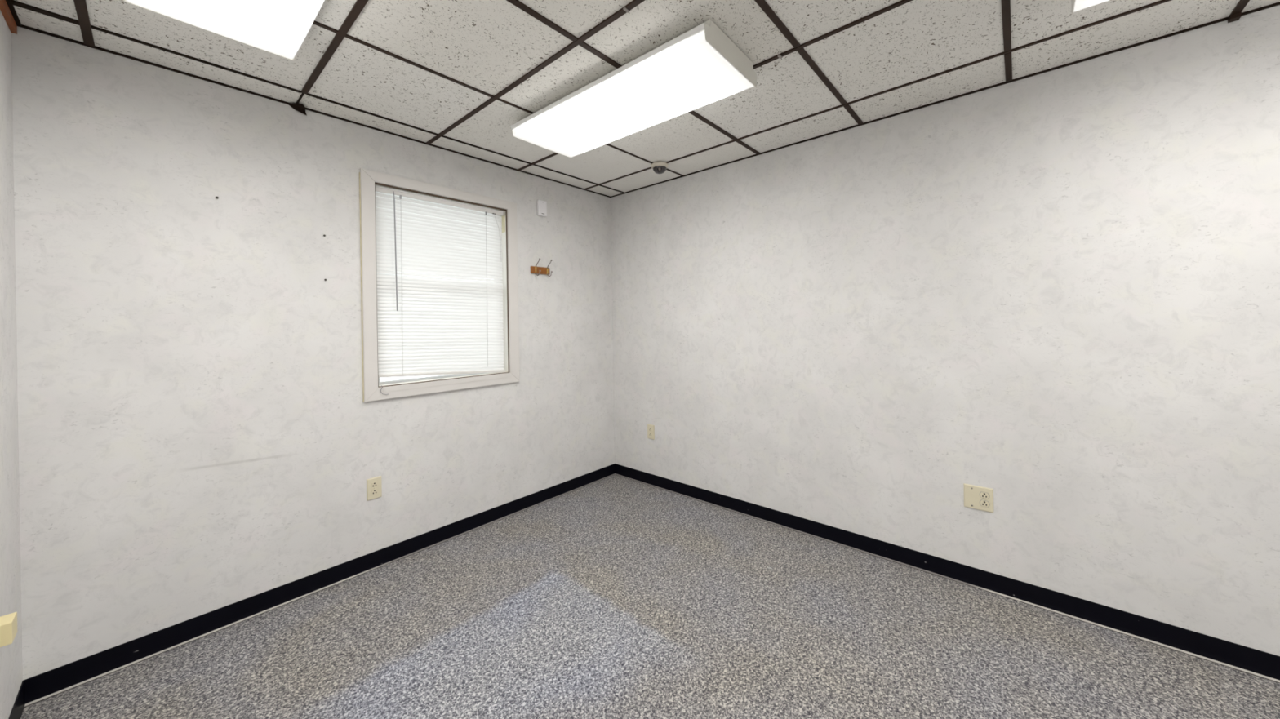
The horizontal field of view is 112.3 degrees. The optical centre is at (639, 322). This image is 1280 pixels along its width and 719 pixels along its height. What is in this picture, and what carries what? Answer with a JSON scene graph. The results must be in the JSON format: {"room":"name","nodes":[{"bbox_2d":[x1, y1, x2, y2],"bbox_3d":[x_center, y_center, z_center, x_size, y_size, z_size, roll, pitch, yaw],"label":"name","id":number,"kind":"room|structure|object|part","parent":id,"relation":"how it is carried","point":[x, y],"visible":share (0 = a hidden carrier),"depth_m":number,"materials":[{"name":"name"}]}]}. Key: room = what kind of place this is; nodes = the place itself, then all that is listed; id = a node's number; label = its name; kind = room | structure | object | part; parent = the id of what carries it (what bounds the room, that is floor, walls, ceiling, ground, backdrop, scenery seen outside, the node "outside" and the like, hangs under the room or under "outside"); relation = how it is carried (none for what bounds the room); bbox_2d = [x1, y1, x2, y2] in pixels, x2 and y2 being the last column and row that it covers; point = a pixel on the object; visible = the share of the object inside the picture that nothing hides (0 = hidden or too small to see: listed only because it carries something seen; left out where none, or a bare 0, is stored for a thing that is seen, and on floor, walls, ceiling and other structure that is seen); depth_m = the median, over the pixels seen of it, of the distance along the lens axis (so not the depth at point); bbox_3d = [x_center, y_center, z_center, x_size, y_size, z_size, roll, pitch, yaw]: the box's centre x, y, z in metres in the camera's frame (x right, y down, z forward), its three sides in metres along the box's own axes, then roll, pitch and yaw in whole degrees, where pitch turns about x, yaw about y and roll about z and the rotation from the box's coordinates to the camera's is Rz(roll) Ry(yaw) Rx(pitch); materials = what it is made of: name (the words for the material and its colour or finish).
{"room":"empty office room","nodes":[
{"label":"empty office room","id":0,"kind":"room"},
{"bbox_2d":[0,9,22,718],"bbox_3d":[-0.495,0.107,-0.061,4.570,2.404,0.120,-1,0,41],"label":"wall","id":1,"kind":"structure","parent":0,"point":[11,655],"depth_m":1.40,"materials":[{"name":"paint"}]},
{"bbox_2d":[0,612,17,647],"bbox_3d":[-1.854,0.900,1.252,0.072,0.062,0.035,-1,0,41],"label":"phone jack","id":2,"kind":"object","parent":1,"relation":"attached to","point":[8,623],"visible":1,"depth_m":1.24,"materials":[{"name":"plastic"}]},
{"bbox_2d":[8,680,25,718],"bbox_3d":[-0.479,1.266,0.025,4.447,0.085,0.005,-1,0,41],"label":"baseboard","id":3,"kind":"structure","parent":1,"relation":"attached to","point":[18,708],"depth_m":1.44,"materials":[{"name":"black plastic"}]},
{"bbox_2d":[11,26,614,680],"bbox_3d":[-1.246,0.116,2.632,0.120,2.404,3.167,-1,0,41],"label":"wall","id":4,"kind":"structure","parent":0,"point":[197,436],"depth_m":1.88,"materials":[{"name":"paint"}]},
{"bbox_2d":[23,463,616,706],"bbox_3d":[-1.181,1.275,2.592,0.005,0.085,2.927,-1,0,41],"label":"baseboard","id":5,"kind":"structure","parent":4,"relation":"attached to","point":[36,687],"depth_m":1.96,"materials":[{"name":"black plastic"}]},
{"bbox_2d":[366,475,382,501],"bbox_3d":[-1.431,0.895,2.313,0.008,0.114,0.071,-1,0,41],"label":"wall outlet","id":6,"kind":"object","parent":4,"relation":"attached to","point":[374,489],"visible":1,"depth_m":2.31,"materials":[{"name":"beige plastic"}]},
{"bbox_2d":[370,488,377,495],"bbox_3d":[-1.429,0.914,2.312,0.004,0.027,0.034,-1,0,41],"label":"receptacle","id":7,"kind":"object","parent":6,"relation":"attached to","point":[373,491],"depth_m":2.31,"materials":[{"name":"beige plastic"}]},
{"bbox_2d":[370,481,377,488],"bbox_3d":[-1.430,0.875,2.312,0.004,0.027,0.034,-1,0,41],"label":"receptacle","id":8,"kind":"object","parent":6,"relation":"attached to","point":[373,484],"depth_m":2.31,"materials":[{"name":"beige plastic"}]},
{"bbox_2d":[359,168,519,402],"bbox_3d":[-1.207,-0.200,2.668,0.138,1.240,0.946,-1,0,41],"label":"window","id":9,"kind":"structure","parent":4,"relation":"in","point":[369,180],"depth_m":2.50,"materials":[{"name":"beige paint"}]},
{"bbox_3d":[-1.451,-0.196,2.301,0.017,1.240,0.066,-1,0,41],"label":"casing","id":10,"kind":"part","parent":9,"relation":"part of","materials":[{"name":"white wood"}]},
{"bbox_3d":[-1.228,0.060,2.689,0.025,0.570,0.794,-1,0,41],"label":"sash","id":11,"kind":"part","parent":9,"relation":"part of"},
{"bbox_3d":[-1.171,-0.792,2.630,0.017,0.056,0.942,-1,0,41],"label":"casing","id":12,"kind":"part","parent":9,"relation":"part of","materials":[{"name":"white wood"}]},
{"bbox_2d":[375,186,505,377],"bbox_3d":[-1.185,-0.203,2.643,0.042,1.094,0.777,-1,0,41],"label":"mini blind","id":13,"kind":"object","parent":9,"relation":"attached to","point":[429,325],"visible":0.98,"depth_m":2.60,"materials":[{"name":"plastic"}]},
{"bbox_3d":[-1.356,-0.211,2.442,0.002,1.022,0.008,-1,0,41],"label":"ladder cord","id":14,"kind":"part","parent":13,"relation":"part of","materials":[{"name":"white fabric"}]},
{"bbox_3d":[-1.185,0.314,2.647,0.024,0.061,0.771,-1,0,41],"label":"rail","id":15,"kind":"part","parent":13,"relation":"part of","materials":[{"name":"plastic"}]},
{"bbox_3d":[-1.010,-0.217,2.833,0.002,1.022,0.008,-1,0,41],"label":"ladder cord","id":16,"kind":"part","parent":13,"relation":"part of","materials":[{"name":"white fabric"}]},
{"bbox_3d":[-1.152,0.384,2.631,0.017,0.068,0.942,-1,0,41],"label":"casing","id":17,"kind":"part","parent":9,"relation":"part of","materials":[{"name":"white wood"}]},
{"bbox_3d":[-0.873,-0.206,2.957,0.017,1.240,0.071,-1,0,41],"label":"casing","id":18,"kind":"part","parent":9,"relation":"part of","materials":[{"name":"white wood"}]},
{"bbox_2d":[530,257,552,276],"bbox_3d":[-0.705,-0.394,3.109,0.072,0.125,0.162,-1,0,41],"label":"coat rack","id":19,"kind":"object","parent":4,"relation":"attached to","point":[534,269],"visible":1,"depth_m":3.12,"materials":[{"name":"brown wood"}]},
{"bbox_2d":[537,200,546,217],"bbox_3d":[-0.717,-0.832,3.138,0.026,0.112,0.072,-1,0,41],"label":"wall sensor","id":20,"kind":"object","parent":4,"relation":"attached to","point":[541,205],"visible":1,"depth_m":3.12,"materials":[{"name":"white plastic"}]},
{"bbox_2d":[0,0,1279,197],"bbox_3d":[0.449,-1.080,1.119,4.690,0.064,3.167,-1,0,41],"label":"ceiling","id":21,"kind":"structure","parent":0,"point":[455,76],"depth_m":1.73,"materials":[{"name":"tile"}]},
{"bbox_2d":[122,0,324,60],"bbox_3d":[-0.973,-1.013,1.046,1.175,0.089,0.427,-1,0,41],"label":"ceiling light","id":22,"kind":"object","parent":21,"relation":"attached to","point":[279,28],"visible":1,"depth_m":1.36,"materials":[{"name":"white plastic"}]},
{"bbox_2d":[511,18,757,158],"bbox_3d":[-0.089,-1.028,2.034,1.175,0.089,0.427,-1,0,40],"label":"ceiling light","id":23,"kind":"object","parent":21,"relation":"attached to","point":[701,66],"visible":1,"depth_m":1.86,"materials":[{"name":"white plastic"}]},
{"bbox_2d":[651,161,667,173],"bbox_3d":[0.135,-1.046,2.932,0.116,0.062,0.116,-1,0,41],"label":"dome camera","id":24,"kind":"object","parent":21,"relation":"attached to","point":[659,167],"visible":1,"depth_m":2.90,"materials":[{"name":"beige plastic"}]},
{"bbox_2d":[1071,0,1107,13],"bbox_3d":[1.720,-1.056,0.867,1.175,0.089,0.427,-1,0,41],"label":"ceiling light","id":25,"kind":"object","parent":21,"relation":"attached to","point":[1076,5],"visible":1,"depth_m":1.36,"materials":[{"name":"white plastic"}]},
{"bbox_2d":[20,475,1279,718],"bbox_3d":[0.488,1.367,1.122,4.690,0.150,3.167,-1,0,41],"label":"floor","id":26,"kind":"structure","parent":0,"point":[615,597],"depth_m":1.72,"materials":[{"name":"carpet"}]},
{"bbox_2d":[612,4,1279,656],"bbox_3d":[1.520,0.072,2.224,4.570,2.404,0.120,-1,0,41],"label":"wall","id":27,"kind":"structure","parent":0,"point":[1056,292],"depth_m":1.96,"materials":[{"name":"paint"}]},
{"bbox_2d":[610,197,617,463],"bbox_3d":[-0.226,0.071,3.682,0.022,2.286,0.001,-1,0,41],"label":"trim","id":28,"kind":"structure","parent":27,"relation":"attached to","point":[611,209],"depth_m":3.68,"materials":[{"name":"paint"}]},
{"bbox_2d":[647,424,654,439],"bbox_3d":[0.086,0.873,3.415,0.071,0.114,0.008,-1,0,41],"label":"wall outlet","id":29,"kind":"object","parent":27,"relation":"attached to","point":[651,428],"visible":1,"depth_m":3.41,"materials":[{"name":"beige plastic"}]},
{"bbox_2d":[614,463,1279,682],"bbox_3d":[1.454,1.232,2.217,4.447,0.085,0.005,-1,0,41],"label":"baseboard","id":30,"kind":"structure","parent":27,"relation":"attached to","point":[1254,660],"depth_m":1.98,"materials":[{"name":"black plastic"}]},
{"bbox_2d":[963,483,993,512],"bbox_3d":[1.623,0.844,2.059,0.112,0.113,0.008,-1,0,41],"label":"wall outlet","id":31,"kind":"object","parent":27,"relation":"attached to","point":[980,498],"visible":1,"depth_m":2.06,"materials":[{"name":"beige plastic"}]},
{"bbox_2d":[979,500,989,507],"bbox_3d":[1.640,0.863,2.043,0.037,0.029,0.003,-1,0,41],"label":"receptacle","id":32,"kind":"object","parent":31,"relation":"attached to","point":[983,504],"depth_m":2.04,"materials":[{"name":"beige plastic"}]},
{"bbox_2d":[979,492,989,499],"bbox_3d":[1.640,0.824,2.043,0.037,0.029,0.003,-1,0,41],"label":"receptacle","id":33,"kind":"object","parent":31,"relation":"attached to","point":[983,495],"depth_m":2.04,"materials":[{"name":"beige plastic"}]}
]}

